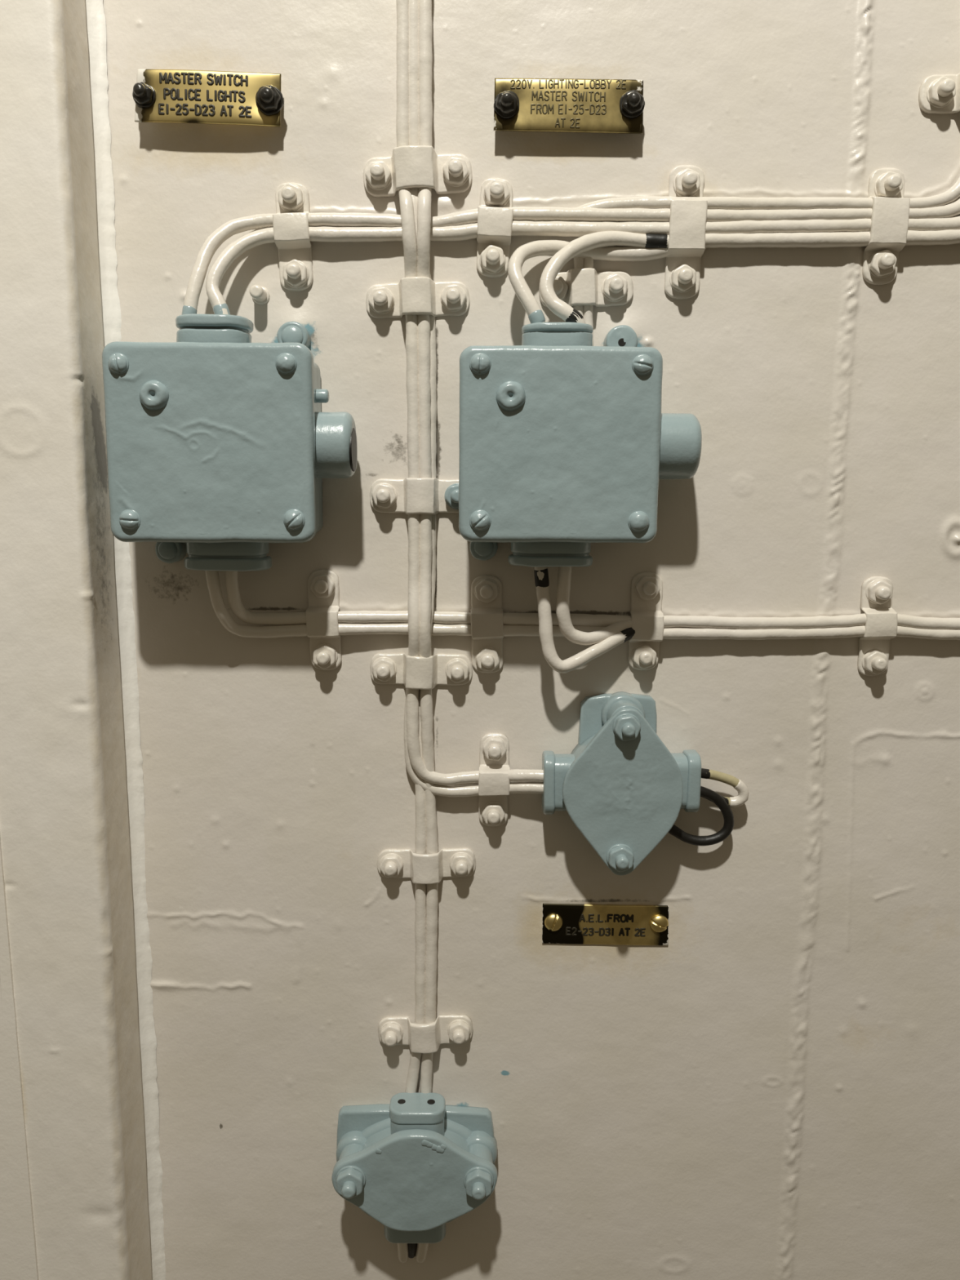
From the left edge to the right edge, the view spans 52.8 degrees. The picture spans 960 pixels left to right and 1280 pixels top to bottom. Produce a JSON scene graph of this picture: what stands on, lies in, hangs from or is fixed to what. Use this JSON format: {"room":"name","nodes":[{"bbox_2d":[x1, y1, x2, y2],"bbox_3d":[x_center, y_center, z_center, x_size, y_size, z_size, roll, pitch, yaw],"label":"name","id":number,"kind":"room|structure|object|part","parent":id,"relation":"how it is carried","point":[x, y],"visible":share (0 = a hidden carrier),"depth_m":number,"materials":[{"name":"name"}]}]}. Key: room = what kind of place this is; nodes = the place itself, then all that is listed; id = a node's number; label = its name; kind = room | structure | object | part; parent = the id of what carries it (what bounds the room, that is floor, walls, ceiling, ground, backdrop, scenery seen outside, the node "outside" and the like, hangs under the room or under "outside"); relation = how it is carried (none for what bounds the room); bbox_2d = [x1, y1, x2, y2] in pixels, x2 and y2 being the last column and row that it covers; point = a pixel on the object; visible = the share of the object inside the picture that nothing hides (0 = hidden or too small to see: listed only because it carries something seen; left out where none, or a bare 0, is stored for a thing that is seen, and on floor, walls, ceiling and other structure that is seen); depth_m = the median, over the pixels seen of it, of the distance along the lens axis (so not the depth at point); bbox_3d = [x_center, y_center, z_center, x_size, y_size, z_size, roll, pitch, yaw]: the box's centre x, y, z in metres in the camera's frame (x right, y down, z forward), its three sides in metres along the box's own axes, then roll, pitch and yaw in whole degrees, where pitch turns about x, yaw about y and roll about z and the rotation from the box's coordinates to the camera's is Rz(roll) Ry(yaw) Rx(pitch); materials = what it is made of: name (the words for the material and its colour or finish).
{"room":"ship interior","nodes":[
{"label":"ship interior","id":0,"kind":"room"},
{"bbox_2d":[0,0,151,1279],"bbox_3d":[-0.486,-0.001,0.678,0.455,1.690,0.062,0,9,0],"label":"wall","id":1,"kind":"structure","parent":0,"point":[64,823],"depth_m":0.66,"materials":[{"name":"beige paint"}]},
{"bbox_2d":[0,835,39,1279],"bbox_3d":[-0.454,0.271,0.689,0.258,0.814,0.004,0,9,0],"label":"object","id":2,"kind":"structure","parent":1,"relation":"attached to","point":[18,1251],"depth_m":0.70,"materials":[{"name":"beige paint"}]},
{"bbox_2d":[84,0,165,1279],"bbox_3d":[-0.258,0.022,0.709,0.015,1.178,0.002,-5,10,-31],"label":"trim","id":3,"kind":"structure","parent":1,"relation":"attached to","point":[95,14],"depth_m":0.71,"materials":[{"name":"white paint"}]},
{"bbox_2d":[102,0,959,1279],"bbox_3d":[-0.013,0.088,0.720,1.694,1.513,0.005,0,9,0],"label":"wall","id":4,"kind":"structure","parent":0,"point":[770,1090],"depth_m":0.72,"materials":[{"name":"beige paint"}]},
{"bbox_2d":[131,69,283,127],"bbox_3d":[-0.181,-0.360,0.641,0.100,0.035,0.024,0,9,0],"label":"name plate","id":5,"kind":"object","parent":4,"relation":"attached to","point":[159,95],"visible":1,"depth_m":0.64,"materials":[{"name":"gold metal"}]},
{"bbox_2d":[102,314,356,570],"bbox_3d":[-0.164,-0.132,0.654,0.158,0.169,0.073,0,9,0],"label":"switch box","id":6,"kind":"object","parent":4,"relation":"attached to","point":[221,443],"visible":1,"depth_m":0.62,"materials":[{"name":"blue paint"}]},
{"bbox_2d":[181,198,959,315],"bbox_3d":[0.072,-0.417,0.635,0.544,0.441,0.032,0,9,-3],"label":"cable","id":7,"kind":"object","parent":6,"relation":"attached to","point":[223,233],"visible":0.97,"depth_m":0.65,"materials":[{"name":"beige paint"}]},
{"bbox_2d":[204,570,959,639],"bbox_3d":[0.213,-0.034,0.695,0.810,0.071,0.031,0,9,-2],"label":"cable","id":8,"kind":"object","parent":6,"relation":"attached to","point":[218,603],"visible":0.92,"depth_m":0.70,"materials":[{"name":"beige paint"}]},
{"bbox_2d":[205,215,959,315],"bbox_3d":[0.086,-0.417,0.636,0.535,0.441,0.033,0,9,-3],"label":"cable","id":9,"kind":"object","parent":6,"relation":"attached to","point":[224,260],"visible":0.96,"depth_m":0.65,"materials":[{"name":"beige paint"}]},
{"bbox_2d":[225,570,959,629],"bbox_3d":[0.220,-0.038,0.695,0.795,0.063,0.031,0,9,-2],"label":"cable","id":10,"kind":"object","parent":6,"relation":"attached to","point":[237,607],"visible":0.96,"depth_m":0.69,"materials":[{"name":"beige paint"}]},
{"bbox_2d":[249,284,270,304],"bbox_3d":[-0.152,-0.238,0.664,0.012,0.012,0.018,0,9,0],"label":"stud","id":11,"kind":"object","parent":4,"relation":"attached to","point":[260,295],"visible":1,"depth_m":0.66,"materials":[{"name":"beige paint"}]},
{"bbox_2d":[272,182,313,291],"bbox_3d":[-0.128,-0.276,0.658,0.026,0.071,0.018,0,9,0],"label":"clamp","id":12,"kind":"object","parent":4,"relation":"attached to","point":[291,225],"visible":1,"depth_m":0.66,"materials":[{"name":"beige paint"}]},
{"bbox_2d":[306,569,342,670],"bbox_3d":[-0.113,-0.013,0.698,0.024,0.074,0.017,0,9,0],"label":"clamp","id":13,"kind":"object","parent":4,"relation":"attached to","point":[322,624],"visible":1,"depth_m":0.70,"materials":[{"name":"beige paint"}]},
{"bbox_2d":[368,478,458,514],"bbox_3d":[-0.042,-0.102,0.683,0.075,0.025,0.020,0,9,0],"label":"clamp","id":14,"kind":"object","parent":4,"relation":"attached to","point":[406,495],"visible":0.85,"depth_m":0.68,"materials":[{"name":"beige metal"}]},
{"bbox_2d":[331,1092,497,1244],"bbox_3d":[-0.050,0.412,0.742,0.128,0.116,0.062,0,9,0],"label":"junction box","id":15,"kind":"object","parent":4,"relation":"attached to","point":[415,1163],"visible":1,"depth_m":0.73,"materials":[{"name":"blue paint"}]},
{"bbox_2d":[396,1244,408,1262],"bbox_3d":[-0.062,0.471,0.766,0.010,0.059,0.022,0,9,0],"label":"stub","id":16,"kind":"object","parent":15,"relation":"attached to","point":[402,1249],"visible":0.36,"depth_m":0.77,"materials":[{"name":"beige paint"}]},
{"bbox_2d":[408,1244,417,1257],"bbox_3d":[-0.054,0.469,0.768,0.009,0.054,0.020,-1,9,-7],"label":"stub","id":17,"kind":"object","parent":15,"relation":"attached to","point":[412,1248],"visible":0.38,"depth_m":0.77,"materials":[{"name":"black rubber"}]},
{"bbox_3d":[-0.051,0.401,0.766,0.126,0.066,0.010,0,9,0],"label":"plate","id":18,"kind":"part","parent":15,"relation":"part of","materials":[{"name":"blue paint"}]},
{"bbox_2d":[404,0,436,1093],"bbox_3d":[-0.043,-0.133,0.679,0.027,1.010,0.018,0,9,0],"label":"cable","id":19,"kind":"object","parent":15,"relation":"attached to","point":[411,1083],"visible":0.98,"depth_m":0.69,"materials":[{"name":"beige paint"}]},
{"bbox_2d":[414,1244,428,1262],"bbox_3d":[-0.046,0.471,0.766,0.012,0.059,0.022,0,9,0],"label":"stub","id":20,"kind":"object","parent":15,"relation":"attached to","point":[420,1256],"visible":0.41,"depth_m":0.77,"materials":[{"name":"beige paint"}]},
{"bbox_2d":[416,0,438,1093],"bbox_3d":[-0.039,-0.132,0.676,0.016,1.009,0.024,3,9,19],"label":"cable","id":21,"kind":"object","parent":15,"relation":"attached to","point":[425,30],"visible":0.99,"depth_m":0.68,"materials":[{"name":"beige paint"}]},
{"bbox_2d":[363,146,471,196],"bbox_3d":[-0.043,-0.315,0.650,0.074,0.028,0.022,0,9,0],"label":"clamp","id":22,"kind":"object","parent":4,"relation":"attached to","point":[408,166],"visible":1,"depth_m":0.65,"materials":[{"name":"white metal"}]},
{"bbox_2d":[366,276,469,319],"bbox_3d":[-0.043,-0.234,0.663,0.072,0.025,0.021,0,9,0],"label":"clamp","id":23,"kind":"object","parent":4,"relation":"attached to","point":[412,295],"visible":1,"depth_m":0.66,"materials":[{"name":"beige metal"}]},
{"bbox_2d":[369,653,472,689],"bbox_3d":[-0.043,0.023,0.702,0.076,0.024,0.021,0,9,0],"label":"clamp","id":24,"kind":"object","parent":4,"relation":"attached to","point":[418,673],"visible":1,"depth_m":0.70,"materials":[{"name":"white metal"}]},
{"bbox_2d":[377,1013,473,1054],"bbox_3d":[-0.042,0.305,0.747,0.075,0.026,0.018,0,9,0],"label":"clamp","id":25,"kind":"object","parent":4,"relation":"attached to","point":[427,1037],"visible":1,"depth_m":0.74,"materials":[{"name":"beige paint"}]},
{"bbox_2d":[377,848,475,884],"bbox_3d":[-0.040,0.170,0.726,0.075,0.024,0.018,0,9,0],"label":"clamp","id":26,"kind":"object","parent":4,"relation":"attached to","point":[426,868],"visible":1,"depth_m":0.72,"materials":[{"name":"white metal"}]},
{"bbox_2d":[470,574,503,673],"bbox_3d":[0.005,-0.010,0.699,0.025,0.072,0.018,0,9,0],"label":"clamp","id":27,"kind":"object","parent":4,"relation":"attached to","point":[486,611],"visible":1,"depth_m":0.70,"materials":[{"name":"beige paint"}]},
{"bbox_2d":[478,732,510,826],"bbox_3d":[0.010,0.105,0.716,0.024,0.072,0.018,0,9,0],"label":"clamp","id":28,"kind":"object","parent":4,"relation":"attached to","point":[493,784],"visible":1,"depth_m":0.71,"materials":[{"name":"white metal"}]},
{"bbox_2d":[475,177,513,278],"bbox_3d":[0.010,-0.282,0.657,0.025,0.065,0.017,0,9,0],"label":"clamp","id":29,"kind":"object","parent":4,"relation":"attached to","point":[495,224],"visible":0.99,"depth_m":0.65,"materials":[{"name":"white metal"}]},
{"bbox_2d":[493,78,644,133],"bbox_3d":[0.059,-0.355,0.642,0.100,0.034,0.024,0,9,0],"label":"name plate","id":30,"kind":"object","parent":4,"relation":"attached to","point":[520,104],"visible":1,"depth_m":0.64,"materials":[{"name":"gold metal"}]},
{"bbox_2d":[458,321,701,566],"bbox_3d":[0.067,-0.132,0.653,0.161,0.164,0.073,0,9,0],"label":"switch box","id":31,"kind":"object","parent":4,"relation":"attached to","point":[566,442],"visible":1,"depth_m":0.62,"materials":[{"name":"blue paint"}]},
{"bbox_2d":[573,257,584,316],"bbox_3d":[0.069,-0.227,0.668,0.009,0.084,0.008,0,9,0],"label":"cable","id":32,"kind":"object","parent":31,"relation":"attached to","point":[578,261],"visible":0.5,"depth_m":0.66,"materials":[{"name":"beige paint"}]},
{"bbox_2d":[533,566,635,672],"bbox_3d":[0.082,-0.024,0.684,0.094,0.094,0.014,-2,9,-17],"label":"cable","id":33,"kind":"object","parent":31,"relation":"attached to","point":[541,573],"visible":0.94,"depth_m":0.68,"materials":[{"name":"beige paint"}]},
{"bbox_2d":[583,257,593,346],"bbox_3d":[0.075,-0.227,0.668,0.009,0.084,0.009,0,9,0],"label":"cable","id":34,"kind":"object","parent":31,"relation":"attached to","point":[588,261],"visible":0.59,"depth_m":0.67,"materials":[{"name":"beige paint"}]},
{"bbox_2d":[555,566,632,645],"bbox_3d":[0.090,-0.034,0.686,0.078,0.075,0.013,-3,9,-21],"label":"cable","id":35,"kind":"object","parent":31,"relation":"attached to","point":[566,628],"visible":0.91,"depth_m":0.68,"materials":[{"name":"beige paint"}]},
{"bbox_2d":[507,240,706,323],"bbox_3d":[0.086,-0.236,0.661,0.138,0.081,0.028,-2,9,-13],"label":"cable","id":36,"kind":"object","parent":31,"relation":"attached to","point":[540,247],"visible":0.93,"depth_m":0.65,"materials":[{"name":"beige paint"}]},
{"bbox_2d":[538,229,959,323],"bbox_3d":[0.310,-0.239,0.662,0.543,0.089,0.032,0,9,-3],"label":"cable","id":37,"kind":"object","parent":31,"relation":"attached to","point":[558,307],"visible":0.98,"depth_m":0.65,"materials":[{"name":"beige paint"}]},
{"bbox_2d":[538,267,633,308],"bbox_3d":[0.074,-0.242,0.663,0.066,0.025,0.018,0,9,0],"label":"clamp","id":38,"kind":"object","parent":4,"relation":"attached to","point":[578,286],"visible":0.86,"depth_m":0.66,"materials":[{"name":"beige metal"}]},
{"bbox_2d":[542,903,668,945],"bbox_3d":[0.096,0.218,0.739,0.097,0.033,0.007,0,9,0],"label":"name plate","id":39,"kind":"object","parent":4,"relation":"attached to","point":[562,923],"visible":1,"depth_m":0.74,"materials":[{"name":"gold metal"}]},
{"bbox_2d":[541,691,701,875],"bbox_3d":[0.102,0.106,0.697,0.114,0.130,0.056,0,9,0],"label":"junction box","id":40,"kind":"object","parent":4,"relation":"attached to","point":[622,788],"visible":1,"depth_m":0.69,"materials":[{"name":"blue paint"}]},
{"bbox_2d":[396,0,542,785],"bbox_3d":[0.002,-0.261,0.654,0.117,0.747,0.021,0,9,0],"label":"cable","id":41,"kind":"object","parent":40,"relation":"attached to","point":[407,216],"visible":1,"depth_m":0.67,"materials":[{"name":"beige paint"}]},
{"bbox_2d":[403,187,542,796],"bbox_3d":[0.003,-0.258,0.656,0.115,0.760,0.019,1,9,5],"label":"cable","id":42,"kind":"object","parent":40,"relation":"attached to","point":[523,787],"visible":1,"depth_m":0.71,"materials":[{"name":"beige paint"}]},
{"bbox_3d":[0.101,0.099,0.720,0.058,0.119,0.009,0,9,0],"label":"plate","id":43,"kind":"part","parent":40,"relation":"part of","materials":[{"name":"blue paint"}]},
{"bbox_2d":[668,786,733,845],"bbox_3d":[0.158,0.129,0.712,0.059,0.049,0.012,0,9,0],"label":"cable","id":44,"kind":"object","parent":40,"relation":"attached to","point":[726,812],"visible":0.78,"depth_m":0.71,"materials":[{"name":"black rubber"}]},
{"bbox_2d":[700,768,749,807],"bbox_3d":[0.174,0.108,0.711,0.048,0.032,0.010,-1,9,-6],"label":"cable","id":45,"kind":"object","parent":40,"relation":"attached to","point":[742,797],"visible":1,"depth_m":0.71,"materials":[{"name":"beige paint"}]},
{"bbox_2d":[627,571,663,670],"bbox_3d":[0.120,-0.012,0.698,0.024,0.073,0.018,0,9,0],"label":"clamp","id":46,"kind":"object","parent":4,"relation":"attached to","point":[646,615],"visible":1,"depth_m":0.70,"materials":[{"name":"beige metal"}]},
{"bbox_2d":[664,164,707,299],"bbox_3d":[0.140,-0.279,0.657,0.026,0.088,0.018,0,9,0],"label":"clamp","id":47,"kind":"object","parent":4,"relation":"attached to","point":[686,235],"visible":1,"depth_m":0.65,"materials":[{"name":"beige paint"}]},
{"bbox_2d":[578,176,959,209],"bbox_3d":[0.198,-0.458,0.631,0.277,0.356,0.013,0,9,1],"label":"cable","id":48,"kind":"object","parent":4,"relation":"attached to","point":[952,194],"visible":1,"depth_m":0.65,"materials":[{"name":"beige paint"}]},
{"bbox_2d":[857,576,897,675],"bbox_3d":[0.288,-0.009,0.699,0.024,0.073,0.018,0,9,0],"label":"clamp","id":49,"kind":"object","parent":4,"relation":"attached to","point":[881,625],"visible":1,"depth_m":0.70,"materials":[{"name":"beige paint"}]},
{"bbox_2d":[862,167,910,284],"bbox_3d":[0.277,-0.283,0.657,0.026,0.076,0.018,0,9,0],"label":"clamp","id":50,"kind":"object","parent":4,"relation":"attached to","point":[890,217],"visible":1,"depth_m":0.65,"materials":[{"name":"beige paint"}]},
{"bbox_2d":[917,72,959,115],"bbox_3d":[0.330,-0.366,0.644,0.070,0.026,0.018,0,9,0],"label":"clamp","id":51,"kind":"object","parent":4,"relation":"attached to","point":[937,94],"visible":1,"depth_m":0.65,"materials":[{"name":"white metal"}]}
]}

